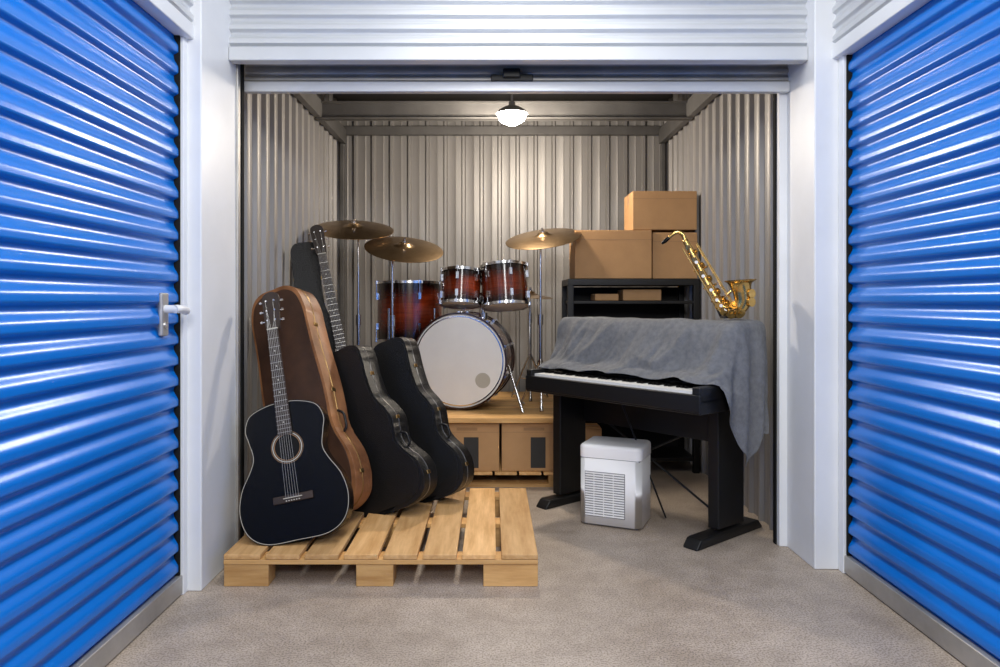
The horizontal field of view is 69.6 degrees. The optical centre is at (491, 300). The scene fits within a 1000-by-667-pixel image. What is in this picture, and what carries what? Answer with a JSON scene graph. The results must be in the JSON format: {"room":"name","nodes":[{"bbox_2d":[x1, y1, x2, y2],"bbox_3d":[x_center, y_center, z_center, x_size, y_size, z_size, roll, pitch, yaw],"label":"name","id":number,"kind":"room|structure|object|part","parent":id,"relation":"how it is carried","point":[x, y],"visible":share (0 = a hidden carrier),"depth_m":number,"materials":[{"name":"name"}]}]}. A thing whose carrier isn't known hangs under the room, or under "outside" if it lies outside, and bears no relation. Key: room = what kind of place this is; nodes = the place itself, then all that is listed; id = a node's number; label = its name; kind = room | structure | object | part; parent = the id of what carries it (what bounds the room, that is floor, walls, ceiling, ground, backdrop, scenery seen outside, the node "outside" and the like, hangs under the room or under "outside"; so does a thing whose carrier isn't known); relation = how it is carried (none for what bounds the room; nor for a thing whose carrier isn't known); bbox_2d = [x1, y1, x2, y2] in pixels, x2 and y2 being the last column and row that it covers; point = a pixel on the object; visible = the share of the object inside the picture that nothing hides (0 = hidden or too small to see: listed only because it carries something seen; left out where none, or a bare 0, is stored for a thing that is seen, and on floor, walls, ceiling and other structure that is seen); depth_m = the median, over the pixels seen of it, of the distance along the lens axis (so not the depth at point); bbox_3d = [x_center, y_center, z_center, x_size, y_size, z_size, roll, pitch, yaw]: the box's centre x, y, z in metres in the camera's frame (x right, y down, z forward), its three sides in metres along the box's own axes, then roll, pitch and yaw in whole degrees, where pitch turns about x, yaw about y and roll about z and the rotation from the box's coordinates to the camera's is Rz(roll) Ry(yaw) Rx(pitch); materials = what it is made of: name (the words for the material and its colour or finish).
{"room":"self-storage corridor","nodes":[
{"label":"self-storage corridor","id":0,"kind":"room"},
{"bbox_2d":[174,35,179,575],"bbox_3d":[-1.234,0.010,2.810,0.032,2.120,0.011,0,0,0],"label":"guide gap","id":1,"kind":"object","parent":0,"point":[177,37],"depth_m":2.81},
{"bbox_2d":[188,0,235,590],"bbox_3d":[-1.210,-0.400,3.075,0.120,3.100,0.450,0,0,0],"label":"pillar","id":2,"kind":"structure","parent":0,"point":[211,74],"depth_m":2.93,"materials":[{"name":"white metal"}]},
{"bbox_2d":[167,0,193,21],"bbox_3d":[-1.188,-1.518,0.835,0.014,0.856,4.070,0,0,0],"label":"hood slats","id":3,"kind":"object","parent":2,"relation":"attached to","point":[183,6],"visible":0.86,"depth_m":2.78,"materials":[{"name":"white metal"}]},
{"bbox_2d":[133,0,193,39],"bbox_3d":[-1.210,-1.065,0.835,0.060,0.060,4.070,0,0,0],"label":"hood lip","id":4,"kind":"object","parent":3,"relation":"attached to","point":[163,11],"depth_m":2.66,"materials":[{"name":"white metal"}]},
{"bbox_2d":[180,36,187,594],"bbox_3d":[-1.228,0.050,2.837,0.045,2.200,0.045,0,0,0],"label":"guide","id":5,"kind":"object","parent":2,"relation":"attached to","point":[183,41],"visible":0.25,"depth_m":2.82,"materials":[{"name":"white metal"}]},
{"bbox_2d":[244,64,340,483],"bbox_3d":[-1.239,-0.225,4.560,0.022,2.750,2.720,0,0,0],"label":"wall","id":6,"kind":"structure","parent":0,"point":[292,161],"depth_m":4.20,"materials":[{"name":"grey metal"}]},
{"bbox_2d":[236,64,239,542],"bbox_3d":[-1.148,0.000,3.245,0.020,2.300,0.030,0,0,0],"label":"trim","id":7,"kind":"structure","parent":6,"relation":"attached to","point":[237,65],"depth_m":3.23,"materials":[{"name":"metal"}]},
{"bbox_2d":[240,64,243,538],"bbox_3d":[-1.143,0.000,3.285,0.017,2.300,0.030,0,0,0],"label":"trim","id":8,"kind":"structure","parent":6,"relation":"attached to","point":[241,65],"depth_m":3.27,"materials":[{"name":"black"}]},
{"bbox_2d":[293,94,345,143],"bbox_3d":[-1.202,-1.330,4.640,0.045,0.120,2.380,0,0,0],"label":"trim","id":9,"kind":"structure","parent":6,"relation":"attached to","point":[312,102],"depth_m":4.96,"materials":[{"name":"metal"}]},
{"bbox_2d":[340,143,344,337],"bbox_3d":[-1.210,-0.060,5.825,0.030,2.420,0.050,0,0,0],"label":"trim","id":10,"kind":"structure","parent":6,"relation":"attached to","point":[342,145],"depth_m":5.80,"materials":[{"name":"metal"}]},
{"bbox_2d":[341,121,663,432],"bbox_3d":[0.085,-0.225,5.909,2.670,2.750,0.022,0,0,0],"label":"wall","id":11,"kind":"structure","parent":0,"point":[465,196],"depth_m":5.92,"materials":[{"name":"grey metal"}]},
{"bbox_2d":[344,126,661,135],"bbox_3d":[0.085,-1.385,5.862,2.610,0.070,0.045,0,0,0],"label":"trim","id":12,"kind":"structure","parent":11,"relation":"attached to","point":[350,130],"depth_m":5.84,"materials":[{"name":"metal"}]},
{"bbox_2d":[333,94,672,100],"bbox_3d":[0.085,-1.625,4.620,2.870,0.050,2.760,0,0,0],"label":"ceiling","id":13,"kind":"structure","parent":0,"point":[340,97],"depth_m":5.66,"materials":[{"name":"metal"}]},
{"bbox_2d":[496,94,527,125],"bbox_3d":[0.130,-1.372,4.700,0.210,0.454,0.210,0,0,0],"label":"ceiling lamp","id":14,"kind":"object","parent":13,"relation":"hanging from","point":[511,114],"depth_m":4.64,"materials":[{"name":"white glass"}]},
{"bbox_2d":[315,101,692,120],"bbox_3d":[0.085,-1.320,5.005,2.610,0.120,0.070,0,0,0],"label":"beam web","id":15,"kind":"structure","parent":0,"point":[331,110],"depth_m":5.00,"materials":[{"name":"metal"}]},
{"bbox_2d":[503,68,519,77],"bbox_3d":[0.090,-1.045,3.310,0.080,0.040,0.040,0,0,0],"label":"grip","id":16,"kind":"object","parent":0,"point":[507,72],"depth_m":3.29,"materials":[{"name":"black plastic"}]},
{"bbox_2d":[245,64,788,80],"bbox_3d":[0.115,-1.231,3.355,2.530,0.433,0.010,0,0,0],"label":"door curtain","id":17,"kind":"object","parent":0,"point":[254,72],"depth_m":3.35,"materials":[{"name":"grey metal"}]},
{"bbox_2d":[244,81,789,93],"bbox_3d":[0.115,-0.993,3.350,2.530,0.050,0.040,0,0,0],"label":"rail","id":18,"kind":"object","parent":17,"relation":"attached to","point":[250,87],"depth_m":3.33,"materials":[{"name":"silver metal"}]},
{"bbox_2d":[229,0,807,63],"bbox_3d":[0.115,-1.500,3.180,2.530,0.900,0.080,0,0,0],"label":"cladding","id":19,"kind":"object","parent":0,"point":[262,31],"visible":1,"depth_m":3.15,"materials":[{"name":"metal"}]},
{"bbox_2d":[105,461,966,666],"bbox_3d":[0.100,1.200,1.850,6.200,0.100,8.700,0,0,0],"label":"floor","id":20,"kind":"structure","parent":0,"point":[604,596],"depth_m":2.67,"materials":[{"name":"concrete"}]},
{"bbox_2d":[70,575,182,666],"bbox_3d":[-1.225,1.109,0.825,0.030,0.073,4.050,0,0,0],"label":"rail","id":21,"kind":"object","parent":20,"relation":"on","point":[116,640],"visible":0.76,"depth_m":2.42,"materials":[{"name":"metal"}]},
{"bbox_2d":[0,0,189,666],"bbox_3d":[-1.195,-0.036,0.825,0.091,2.222,4.050,0,0,0],"label":"roll-up door","id":22,"kind":"structure","parent":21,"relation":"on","point":[88,88],"depth_m":2.17,"materials":[{"name":"blue paint"}]},
{"bbox_3d":[-1.220,0.050,2.672,0.017,0.160,0.055,0,0,0],"label":"plate","id":23,"kind":"part","parent":22,"relation":"part of","materials":[{"name":"metal"}]},
{"bbox_3d":[-1.189,0.050,2.704,0.079,0.160,0.118,0,0,0],"label":"door handle","id":24,"kind":"part","parent":22,"relation":"part of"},
{"bbox_3d":[-1.168,0.034,2.708,0.038,0.039,0.110,0,0,0],"label":"lever","id":25,"kind":"part","parent":22,"relation":"part of","materials":[{"name":"white metal"}]},
{"bbox_2d":[224,488,537,585],"bbox_3d":[-0.448,1.085,3.413,1.265,0.130,1.035,0,0,0],"label":"wooden pallet","id":26,"kind":"object","parent":20,"relation":"on","point":[247,562],"visible":0.72,"depth_m":3.00,"materials":[{"name":"brown wood"}]},
{"bbox_2d":[239,292,353,545],"bbox_3d":[-0.836,0.501,3.156,0.468,1.088,0.324,0,0,0],"label":"acoustic guitar","id":27,"kind":"object","parent":26,"relation":"on","point":[294,489],"visible":1,"depth_m":3.07,"materials":[{"name":"black paint"}]},
{"bbox_2d":[251,286,371,510],"bbox_3d":[-0.879,0.488,3.472,0.668,1.129,0.356,0,0,20],"label":"guitar case","id":28,"kind":"object","parent":26,"relation":"on","point":[311,373],"visible":0.59,"depth_m":3.44,"materials":[{"name":"brown leather"}]},
{"bbox_3d":[-0.702,0.563,3.386,0.040,0.122,0.012,-20,-16,14],"label":"handle","id":29,"kind":"part","parent":28,"relation":"part of","materials":[{"name":"black leather"}]},
{"bbox_2d":[290,242,335,352],"bbox_3d":[-1.018,0.191,4.271,0.355,1.092,0.239,0,0,-11],"label":"guitar case","id":30,"kind":"object","parent":26,"relation":"on","point":[306,270],"visible":0.31,"depth_m":4.27,"materials":[{"name":"black"}]},
{"bbox_2d":[333,345,437,517],"bbox_3d":[-0.556,0.642,3.552,0.596,0.844,0.197,0,0,25],"label":"guitar case","id":31,"kind":"object","parent":26,"relation":"on","point":[404,474],"visible":0.66,"depth_m":3.47,"materials":[{"name":"black leather"}]},
{"bbox_3d":[-0.414,0.666,3.478,0.039,0.094,0.012,-25,-13,20],"label":"handle","id":32,"kind":"part","parent":31,"relation":"part of","materials":[{"name":"black"}]},
{"bbox_2d":[374,337,473,502],"bbox_3d":[-0.365,0.622,3.753,0.562,0.865,0.206,0,0,25],"label":"guitar case","id":33,"kind":"object","parent":26,"relation":"on","point":[401,368],"visible":0.7,"depth_m":3.69,"materials":[{"name":"black leather"}]},
{"bbox_3d":[-0.232,0.664,3.681,0.039,0.096,0.012,-23,-13,20],"label":"handle","id":34,"kind":"part","parent":33,"relation":"part of","materials":[{"name":"black"}]},
{"bbox_2d":[446,392,552,486],"bbox_3d":[-0.350,0.935,5.090,1.680,0.430,1.320,0,0,0],"label":"wooden crate","id":35,"kind":"object","parent":20,"relation":"on","point":[523,444],"visible":0.26,"depth_m":4.46,"materials":[{"name":"brown wood"}]},
{"bbox_2d":[318,219,393,344],"bbox_3d":[-0.907,0.085,4.727,0.519,1.282,0.493,0,0,0],"label":"cymbal stand","id":36,"kind":"object","parent":35,"relation":"on","point":[353,229],"visible":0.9,"depth_m":4.70,"materials":[{"name":"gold metal"}]},
{"bbox_2d":[364,237,442,338],"bbox_3d":[-0.558,0.149,4.568,0.497,1.154,0.465,0,0,0],"label":"cymbal stand","id":37,"kind":"object","parent":35,"relation":"on","point":[393,249],"visible":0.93,"depth_m":4.53,"materials":[{"name":"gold metal"}]},
{"bbox_2d":[375,259,530,412],"bbox_3d":[-0.280,0.227,5.019,1.074,0.995,0.859,0,0,0],"label":"drum kit","id":38,"kind":"object","parent":35,"relation":"on","point":[467,357],"visible":0.92,"depth_m":4.74,"materials":[{"name":"brown wood"}]},
{"bbox_3d":[-0.066,1.065,5.095,0.136,0.018,1.310,0,0,0],"label":"board","id":39,"kind":"part","parent":35,"relation":"part of","materials":[{"name":"brown wood"}]},
{"bbox_3d":[0.085,1.065,5.095,0.136,0.018,1.310,0,0,0],"label":"board","id":40,"kind":"part","parent":35,"relation":"part of","materials":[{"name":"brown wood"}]},
{"bbox_3d":[0.236,1.065,5.095,0.136,0.018,1.310,0,0,0],"label":"board","id":41,"kind":"part","parent":35,"relation":"part of","materials":[{"name":"brown wood"}]},
{"bbox_2d":[511,287,552,401],"bbox_3d":[0.279,0.313,5.301,0.340,0.826,0.340,0,0,0],"label":"stand","id":42,"kind":"object","parent":35,"relation":"on","point":[533,295],"visible":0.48,"depth_m":5.29,"materials":[{"name":"silver metal"}]},
{"bbox_2d":[506,228,581,411],"bbox_3d":[0.343,0.109,4.807,0.505,1.234,0.483,0,0,0],"label":"cymbal stand","id":43,"kind":"object","parent":35,"relation":"on","point":[541,239],"visible":0.93,"depth_m":4.78,"materials":[{"name":"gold metal"}]},
{"bbox_3d":[0.387,1.065,5.095,0.136,0.018,1.310,0,0,0],"label":"board","id":44,"kind":"part","parent":35,"relation":"part of","materials":[{"name":"brown wood"}]},
{"bbox_2d":[580,436,650,529],"bbox_3d":[0.647,0.943,3.763,0.324,0.415,0.269,0,0,24],"label":"dehumidifier","id":45,"kind":"object","parent":20,"relation":"on","point":[615,471],"visible":1,"depth_m":3.65,"materials":[{"name":"white plastic"}]},
{"bbox_2d":[585,470,624,519],"bbox_3d":[0.574,0.985,3.660,0.210,0.230,0.012,0,0,24],"label":"grille","id":46,"kind":"object","parent":45,"relation":"attached to","point":[604,489],"depth_m":3.65,"materials":[{"name":"white plastic"}]},
{"bbox_3d":[0.648,0.768,3.765,0.324,0.066,0.264,0,0,24],"label":"lid","id":47,"kind":"part","parent":45,"relation":"part of","materials":[{"name":"white plastic"}]},
{"bbox_2d":[562,279,699,472],"bbox_3d":[0.945,0.501,5.010,0.880,1.298,0.420,0,0,0],"label":"shelf unit","id":48,"kind":"object","parent":20,"relation":"on","point":[616,298],"visible":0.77,"depth_m":5.18,"materials":[{"name":"black painted steel"},{"name":"cardboard"}]},
{"bbox_3d":[0.525,0.522,5.200,0.040,1.256,0.040,0,0,0],"label":"post","id":49,"kind":"part","parent":48,"relation":"part of","materials":[{"name":"black metal"}]},
{"bbox_3d":[0.525,0.522,4.820,0.040,1.256,0.040,0,0,0],"label":"post","id":50,"kind":"part","parent":48,"relation":"part of","materials":[{"name":"black metal"}]},
{"bbox_2d":[585,423,601,440],"bbox_3d":[0.600,0.970,4.560,0.162,0.361,0.201,0,0,0],"label":"cardboard box","id":51,"kind":"object","parent":48,"relation":"on","point":[591,429],"visible":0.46,"depth_m":4.46,"materials":[{"name":"brown cardboard"}]},
{"bbox_2d":[569,230,651,278],"bbox_3d":[0.812,-0.313,4.990,0.517,0.326,0.341,0,0,0],"label":"cardboard box","id":52,"kind":"object","parent":48,"relation":"on","point":[597,254],"visible":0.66,"depth_m":4.82,"materials":[{"name":"brown cardboard"}]},
{"bbox_3d":[0.945,0.475,5.210,0.820,1.150,0.010,0,0,0],"label":"panel","id":53,"kind":"part","parent":48,"relation":"part of","materials":[{"name":"black"}]},
{"bbox_3d":[0.945,0.009,5.015,0.840,0.022,0.410,0,0,0],"label":"shelf","id":54,"kind":"part","parent":48,"relation":"part of","materials":[{"name":"black"}]},
{"bbox_3d":[0.945,1.059,5.015,0.840,0.022,0.410,0,0,0],"label":"shelf","id":55,"kind":"part","parent":48,"relation":"part of","materials":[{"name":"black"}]},
{"bbox_2d":[651,232,697,278],"bbox_3d":[1.228,-0.305,5.000,0.302,0.311,0.341,0,0,0],"label":"cardboard box","id":56,"kind":"object","parent":48,"relation":"on","point":[669,261],"visible":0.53,"depth_m":4.83,"materials":[{"name":"brown cardboard"}]},
{"bbox_2d":[624,191,696,232],"bbox_3d":[1.160,-0.609,4.990,0.432,0.261,0.321,0,0,0],"label":"cardboard box","id":57,"kind":"object","parent":56,"relation":"on","point":[656,211],"visible":0.97,"depth_m":4.83,"materials":[{"name":"brown cardboard"}]},
{"bbox_3d":[1.365,0.522,5.200,0.040,1.256,0.040,0,0,0],"label":"post","id":58,"kind":"part","parent":48,"relation":"part of","materials":[{"name":"black"}]},
{"bbox_3d":[1.365,0.522,4.820,0.040,1.256,0.040,0,0,0],"label":"post","id":59,"kind":"part","parent":48,"relation":"part of","materials":[{"name":"black"}]},
{"bbox_2d":[526,368,761,550],"bbox_3d":[0.815,0.645,3.765,0.732,1.010,1.130,0,0,-40],"label":"digital piano","id":60,"kind":"object","parent":20,"relation":"on","point":[674,406],"visible":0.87,"depth_m":3.58,"materials":[{"name":"black"}]},
{"bbox_3d":[0.446,0.792,4.141,0.210,0.605,0.060,0,0,-40],"label":"leg","id":61,"kind":"part","parent":60,"relation":"part of","materials":[{"name":"black wood"}]},
{"bbox_3d":[0.548,0.447,3.535,0.028,0.077,1.115,0,0,-40],"label":"rail","id":62,"kind":"part","parent":60,"relation":"part of","materials":[{"name":"black"}]},
{"bbox_3d":[0.715,0.403,3.673,0.092,0.055,1.025,0,0,-40],"label":"control panel","id":63,"kind":"part","parent":60,"relation":"part of","materials":[{"name":"black"}]},
{"bbox_3d":[0.823,0.610,3.834,0.020,0.160,0.905,0,0,-40],"label":"rail","id":64,"kind":"part","parent":60,"relation":"part of","materials":[{"name":"black wood"}]},
{"bbox_2d":[538,317,768,465],"bbox_3d":[0.781,0.423,3.707,0.440,0.673,1.199,0,0,-40],"label":"cloth","id":65,"kind":"object","parent":60,"relation":"on","point":[730,355],"visible":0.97,"depth_m":3.42,"materials":[{"name":"grey fabric"}]},
{"bbox_2d":[661,230,756,318],"bbox_3d":[1.061,-0.134,3.509,0.445,0.437,0.150,0,0,37],"label":"saxophone","id":66,"kind":"object","parent":65,"relation":"on","point":[743,294],"visible":1,"depth_m":3.43,"materials":[{"name":"gold metal"}]},
{"bbox_3d":[1.089,-0.039,3.471,0.195,0.246,0.127,0,0,21],"label":"stand frame","id":67,"kind":"part","parent":66,"relation":"part of","materials":[{"name":"gold metal"}]},
{"bbox_3d":[1.147,0.792,3.527,0.223,0.605,0.060,0,0,-40],"label":"leg","id":68,"kind":"part","parent":60,"relation":"part of","materials":[{"name":"black wood"}]},
{"bbox_2d":[844,555,999,666],"bbox_3d":[1.500,1.109,0.935,0.030,0.073,4.270,0,0,0],"label":"rail","id":69,"kind":"object","parent":20,"relation":"on","point":[963,649],"visible":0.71,"depth_m":2.50,"materials":[{"name":"metal"}]},
{"bbox_3d":[-0.800,0.950,4.200,0.722,0.400,0.361,0,0,0],"label":"storage box","id":70,"kind":"object","parent":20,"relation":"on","visible":0},
{"bbox_2d":[308,225,345,350],"bbox_3d":[-0.859,0.148,4.134,0.479,1.196,0.199,0,0,11],"label":"electric guitar","id":71,"kind":"object","parent":70,"relation":"on","point":[316,231],"visible":0.36,"depth_m":4.16,"materials":[{"name":"black gloss lacquer"},{"name":"aluminium"}]},
{"bbox_2d":[664,94,772,529],"bbox_3d":[1.409,-0.225,4.560,0.022,2.750,2.720,0,0,0],"label":"wall","id":72,"kind":"structure","parent":0,"point":[724,154],"depth_m":4.18,"materials":[{"name":"grey metal"}]},
{"bbox_2d":[660,143,664,190],"bbox_3d":[1.380,-0.060,5.825,0.030,2.420,0.050,0,0,0],"label":"trim","id":73,"kind":"structure","parent":72,"relation":"attached to","point":[662,146],"depth_m":5.80,"materials":[{"name":"metal"}]},
{"bbox_2d":[659,94,718,143],"bbox_3d":[1.373,-1.330,4.640,0.045,0.120,2.380,0,0,0],"label":"trim","id":74,"kind":"structure","parent":72,"relation":"attached to","point":[696,103],"depth_m":4.96,"materials":[{"name":"metal"}]},
{"bbox_2d":[773,94,776,543],"bbox_3d":[1.343,0.000,3.415,0.009,2.300,0.030,0,0,0],"label":"trim","id":75,"kind":"structure","parent":72,"relation":"attached to","point":[774,95],"depth_m":3.40,"materials":[{"name":"black"}]},
{"bbox_2d":[777,94,786,545],"bbox_3d":[1.365,0.000,3.400,0.040,2.300,0.060,0,0,0],"label":"door track","id":76,"kind":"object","parent":72,"relation":"attached to","point":[781,98],"depth_m":3.37,"materials":[{"name":"white metal"}]},
{"bbox_2d":[787,0,837,568],"bbox_3d":[1.450,-0.400,3.250,0.140,3.100,0.340,0,0,0],"label":"pillar","id":77,"kind":"structure","parent":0,"point":[812,98],"depth_m":3.11,"materials":[{"name":"white metal"}]},
{"bbox_2d":[838,55,845,572],"bbox_3d":[1.502,0.050,3.058,0.045,2.200,0.045,0,0,0],"label":"guide","id":78,"kind":"object","parent":77,"relation":"attached to","point":[842,60],"visible":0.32,"depth_m":3.06,"materials":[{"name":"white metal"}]},
{"bbox_2d":[832,0,891,42],"bbox_3d":[1.463,-1.518,0.945,0.014,0.856,4.290,0,0,0],"label":"hood slats","id":79,"kind":"object","parent":77,"relation":"attached to","point":[850,14],"visible":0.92,"depth_m":2.93,"materials":[{"name":"white metal"}]},
{"bbox_2d":[832,0,930,58],"bbox_3d":[1.485,-1.065,0.945,0.060,0.060,4.290,0,0,0],"label":"hood lip","id":80,"kind":"object","parent":79,"relation":"attached to","point":[895,11],"depth_m":2.75,"materials":[{"name":"white metal"}]},
{"bbox_2d":[848,0,999,660],"bbox_3d":[1.506,-0.036,0.935,0.018,2.222,4.270,0,0,0],"label":"roll-up door","id":81,"kind":"structure","parent":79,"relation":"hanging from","point":[924,219],"depth_m":2.47,"materials":[{"name":"blue paint"}]},
{"bbox_3d":[0.115,-1.470,3.500,2.530,0.280,0.280,0,0,0],"label":"door","id":82,"kind":"structure","parent":77,"relation":"attached to","visible":0},
{"bbox_2d":[491,74,532,81],"bbox_3d":[0.092,-1.030,3.325,0.195,0.030,0.020,0,0,0],"label":"handle","id":83,"kind":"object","parent":82,"relation":"attached to","point":[494,77],"depth_m":3.31,"materials":[{"name":"grey metal"}]},
{"bbox_3d":[0.092,-1.030,3.325,0.195,0.030,0.020,0,0,0],"label":"plate","id":84,"kind":"part","parent":83,"relation":"part of","materials":[{"name":"black metal"}]},
{"bbox_2d":[846,54,852,555],"bbox_3d":[1.509,0.010,3.031,0.032,2.120,0.011,0,0,0],"label":"guide gap","id":85,"kind":"object","parent":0,"point":[849,74],"depth_m":3.02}
]}

